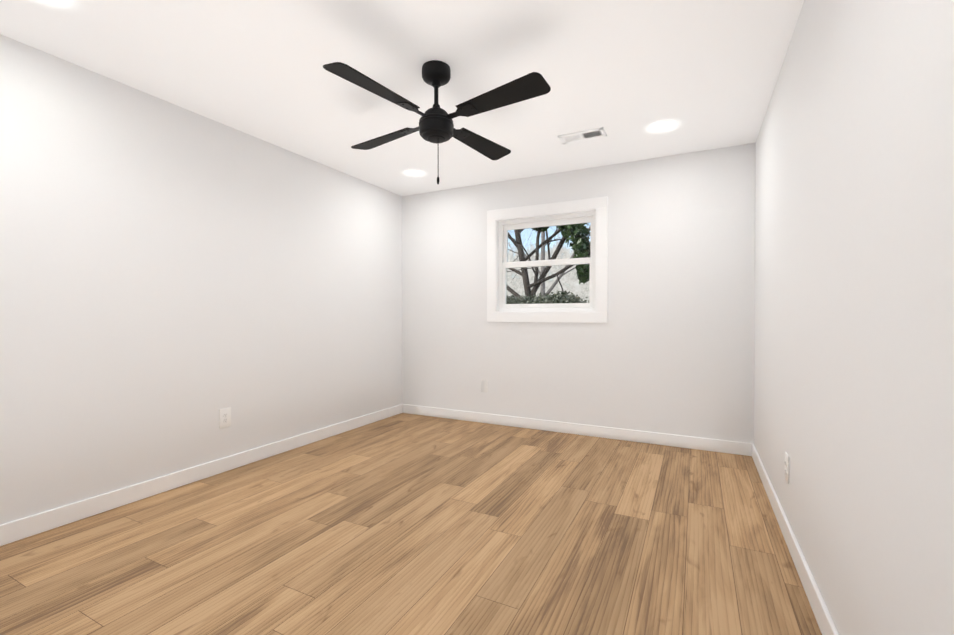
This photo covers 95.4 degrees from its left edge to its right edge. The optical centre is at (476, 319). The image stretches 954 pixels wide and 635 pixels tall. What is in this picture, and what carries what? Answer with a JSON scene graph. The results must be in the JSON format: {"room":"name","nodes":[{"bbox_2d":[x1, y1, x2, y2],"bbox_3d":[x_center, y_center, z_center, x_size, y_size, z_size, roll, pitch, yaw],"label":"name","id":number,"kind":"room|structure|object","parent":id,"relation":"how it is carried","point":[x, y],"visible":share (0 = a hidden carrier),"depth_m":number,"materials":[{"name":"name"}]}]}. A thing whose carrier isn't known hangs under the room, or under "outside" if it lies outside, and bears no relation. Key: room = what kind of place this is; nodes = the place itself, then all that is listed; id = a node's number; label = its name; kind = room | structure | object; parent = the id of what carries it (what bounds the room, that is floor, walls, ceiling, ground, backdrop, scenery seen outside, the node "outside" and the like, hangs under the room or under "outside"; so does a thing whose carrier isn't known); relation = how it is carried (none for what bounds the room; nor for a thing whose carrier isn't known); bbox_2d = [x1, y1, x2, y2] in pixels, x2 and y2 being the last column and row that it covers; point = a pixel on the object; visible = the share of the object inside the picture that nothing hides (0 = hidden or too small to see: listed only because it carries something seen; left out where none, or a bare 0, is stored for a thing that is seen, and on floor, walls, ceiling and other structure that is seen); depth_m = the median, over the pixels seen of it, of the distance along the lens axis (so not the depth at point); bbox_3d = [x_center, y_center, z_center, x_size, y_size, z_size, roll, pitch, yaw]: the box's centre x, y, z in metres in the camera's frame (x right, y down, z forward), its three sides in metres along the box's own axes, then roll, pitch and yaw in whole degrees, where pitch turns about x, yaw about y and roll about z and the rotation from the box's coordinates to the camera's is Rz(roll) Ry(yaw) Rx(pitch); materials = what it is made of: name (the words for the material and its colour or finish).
{"room":"empty bedroom","nodes":[
{"label":"empty bedroom","id":0,"kind":"room"},
{"bbox_2d":[0,34,401,524],"bbox_3d":[-1.801,-0.149,3.165,0.140,2.440,4.240,0,1,27],"label":"wall","id":1,"kind":"structure","parent":0,"point":[174,279],"depth_m":2.70,"materials":[{"name":"paint"}]},
{"bbox_2d":[0,404,402,545],"bbox_3d":[-1.732,1.021,3.142,0.014,0.100,3.960,0,1,27],"label":"baseboard","id":2,"kind":"structure","parent":1,"relation":"attached to","point":[22,528],"depth_m":2.69,"materials":[{"name":"paint"}]},
{"bbox_2d":[219,407,230,428],"bbox_3d":[-1.774,0.694,3.059,0.010,0.135,0.086,0,1,27],"label":"electrical outlet","id":3,"kind":"object","parent":1,"relation":"attached to","point":[224,417],"visible":1,"depth_m":3.05,"materials":[{"name":"plastic"}]},
{"bbox_2d":[0,0,803,195],"bbox_3d":[-0.607,-1.405,1.625,3.650,0.100,5.890,0,1,27],"label":"ceiling","id":4,"kind":"structure","parent":0,"point":[626,74],"depth_m":2.34,"materials":[{"name":"paint"}]},
{"bbox_2d":[37,0,68,4],"bbox_3d":[-1.793,-1.352,1.772,0.340,0.008,0.340,0,1,27],"label":"recessed light","id":5,"kind":"object","parent":4,"relation":"in","point":[58,2],"visible":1,"depth_m":1.85,"materials":[{"name":"paint"}]},
{"bbox_2d":[405,169,424,176],"bbox_3d":[-0.585,-1.375,4.074,0.340,0.008,0.340,0,1,27],"label":"recessed light","id":6,"kind":"object","parent":4,"relation":"in","point":[413,172],"visible":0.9,"depth_m":4.05,"materials":[{"name":"paint"}]},
{"bbox_2d":[323,60,550,183],"bbox_3d":[-0.221,-1.042,2.359,1.015,0.640,1.015,0,1,-8],"label":"fan","id":7,"kind":"object","parent":4,"relation":"hanging from","point":[436,125],"visible":1,"depth_m":2.27,"materials":[{"name":"black metal"}]},
{"bbox_2d":[557,127,606,143],"bbox_3d":[0.784,-1.363,3.237,0.335,0.014,0.165,0,1,27],"label":"ceiling vent","id":8,"kind":"object","parent":4,"relation":"in","point":[583,135],"visible":1,"depth_m":3.23,"materials":[{"name":"metal"}]},
{"bbox_2d":[649,120,677,131],"bbox_3d":[1.316,-1.365,3.069,0.340,0.008,0.340,0,1,27],"label":"recessed light","id":9,"kind":"object","parent":4,"relation":"in","point":[664,126],"visible":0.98,"depth_m":3.06,"materials":[{"name":"paint"}]},
{"bbox_2d":[0,413,821,634],"bbox_3d":[-0.607,1.135,1.650,3.650,0.100,5.890,0,1,27],"label":"floor","id":10,"kind":"structure","parent":0,"point":[405,524],"depth_m":2.05,"materials":[{"name":"brown wood"}]},
{"bbox_2d":[508,298,577,307],"bbox_3d":[1.353,0.158,8.661,2.983,1.206,1.139,0,1,27],"label":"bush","id":11,"kind":"object","parent":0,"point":[536,302],"depth_m":8.53,"materials":[{"name":"green plant"}]},
{"bbox_2d":[506,290,588,307],"bbox_3d":[1.400,0.046,8.794,2.996,1.234,1.837,0,1,27],"label":"hedge","id":12,"kind":"object","parent":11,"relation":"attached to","point":[557,295],"depth_m":8.36,"materials":[{"name":"green plant"}]},
{"bbox_2d":[402,143,755,443],"bbox_3d":[0.690,-0.159,4.204,3.650,2.440,0.140,0,1,27],"label":"wall","id":13,"kind":"structure","parent":0,"point":[668,348],"depth_m":3.83,"materials":[{"name":"paint"}]},
{"bbox_2d":[481,380,487,392],"bbox_3d":[0.076,0.683,4.449,0.086,0.135,0.010,0,1,27],"label":"electrical outlet","id":14,"kind":"object","parent":13,"relation":"attached to","point":[484,383],"visible":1,"depth_m":4.44,"materials":[{"name":"plastic"}]},
{"bbox_2d":[487,196,607,322],"bbox_3d":[0.663,-0.535,4.195,1.189,1.123,0.144,0,1,27],"label":"window","id":15,"kind":"structure","parent":13,"relation":"in","point":[593,212],"depth_m":4.14,"materials":[{"name":"paint"}]},
{"bbox_2d":[403,404,751,455],"bbox_3d":[0.655,1.011,4.146,3.342,0.100,0.014,0,1,27],"label":"baseboard","id":16,"kind":"structure","parent":13,"relation":"attached to","point":[716,445],"depth_m":3.94,"materials":[{"name":"paint"}]},
{"bbox_2d":[754,0,953,634],"bbox_3d":[0.960,-0.127,0.846,0.140,2.440,5.890,0,1,27],"label":"wall","id":17,"kind":"structure","parent":0,"point":[854,307],"depth_m":1.18,"materials":[{"name":"paint"}]},
{"bbox_2d":[785,452,789,483],"bbox_3d":[1.522,0.728,2.134,0.010,0.135,0.086,0,1,27],"label":"electrical outlet","id":18,"kind":"object","parent":17,"relation":"attached to","point":[787,457],"visible":0.98,"depth_m":2.11,"materials":[{"name":"plastic"}]},
{"bbox_2d":[752,443,838,634],"bbox_3d":[0.891,1.042,0.892,0.014,0.100,5.610,0,1,27],"label":"baseboard","id":19,"kind":"structure","parent":17,"relation":"attached to","point":[825,622],"depth_m":1.84,"materials":[{"name":"paint"}]},
{"label":"outside","id":20,"kind":"structure","parent":0,"visible":0},
{"bbox_3d":[11.799,3.114,29.961,60.000,0.200,55.700,0,1,27],"label":"ground","id":21,"kind":"structure","parent":20,"visible":0},
{"bbox_2d":[506,231,588,302],"bbox_3d":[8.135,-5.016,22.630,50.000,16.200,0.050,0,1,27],"label":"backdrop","id":22,"kind":"object","parent":21,"relation":"on","point":[573,287],"depth_m":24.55,"materials":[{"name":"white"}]},
{"bbox_2d":[506,224,589,301],"bbox_3d":[0.548,-2.680,9.052,7.820,11.798,5.959,0,1,27],"label":"tree","id":23,"kind":"object","parent":21,"relation":"on","point":[528,286],"depth_m":9.27,"materials":[{"name":"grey plant"}]},
{"bbox_2d":[531,223,589,283],"bbox_3d":[1.316,-1.450,9.194,2.322,1.516,0.966,0,1,27],"label":"foliage","id":24,"kind":"object","parent":23,"relation":"attached to","point":[578,245],"depth_m":8.57,"materials":[{"name":"green plant"}]},
{"bbox_2d":[508,227,589,299],"bbox_3d":[1.842,-3.754,14.526,12.144,13.840,8.720,0,1,27],"label":"tree","id":25,"kind":"object","parent":21,"relation":"on","point":[542,288],"depth_m":14.52,"materials":[{"name":"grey plant"}]}
]}

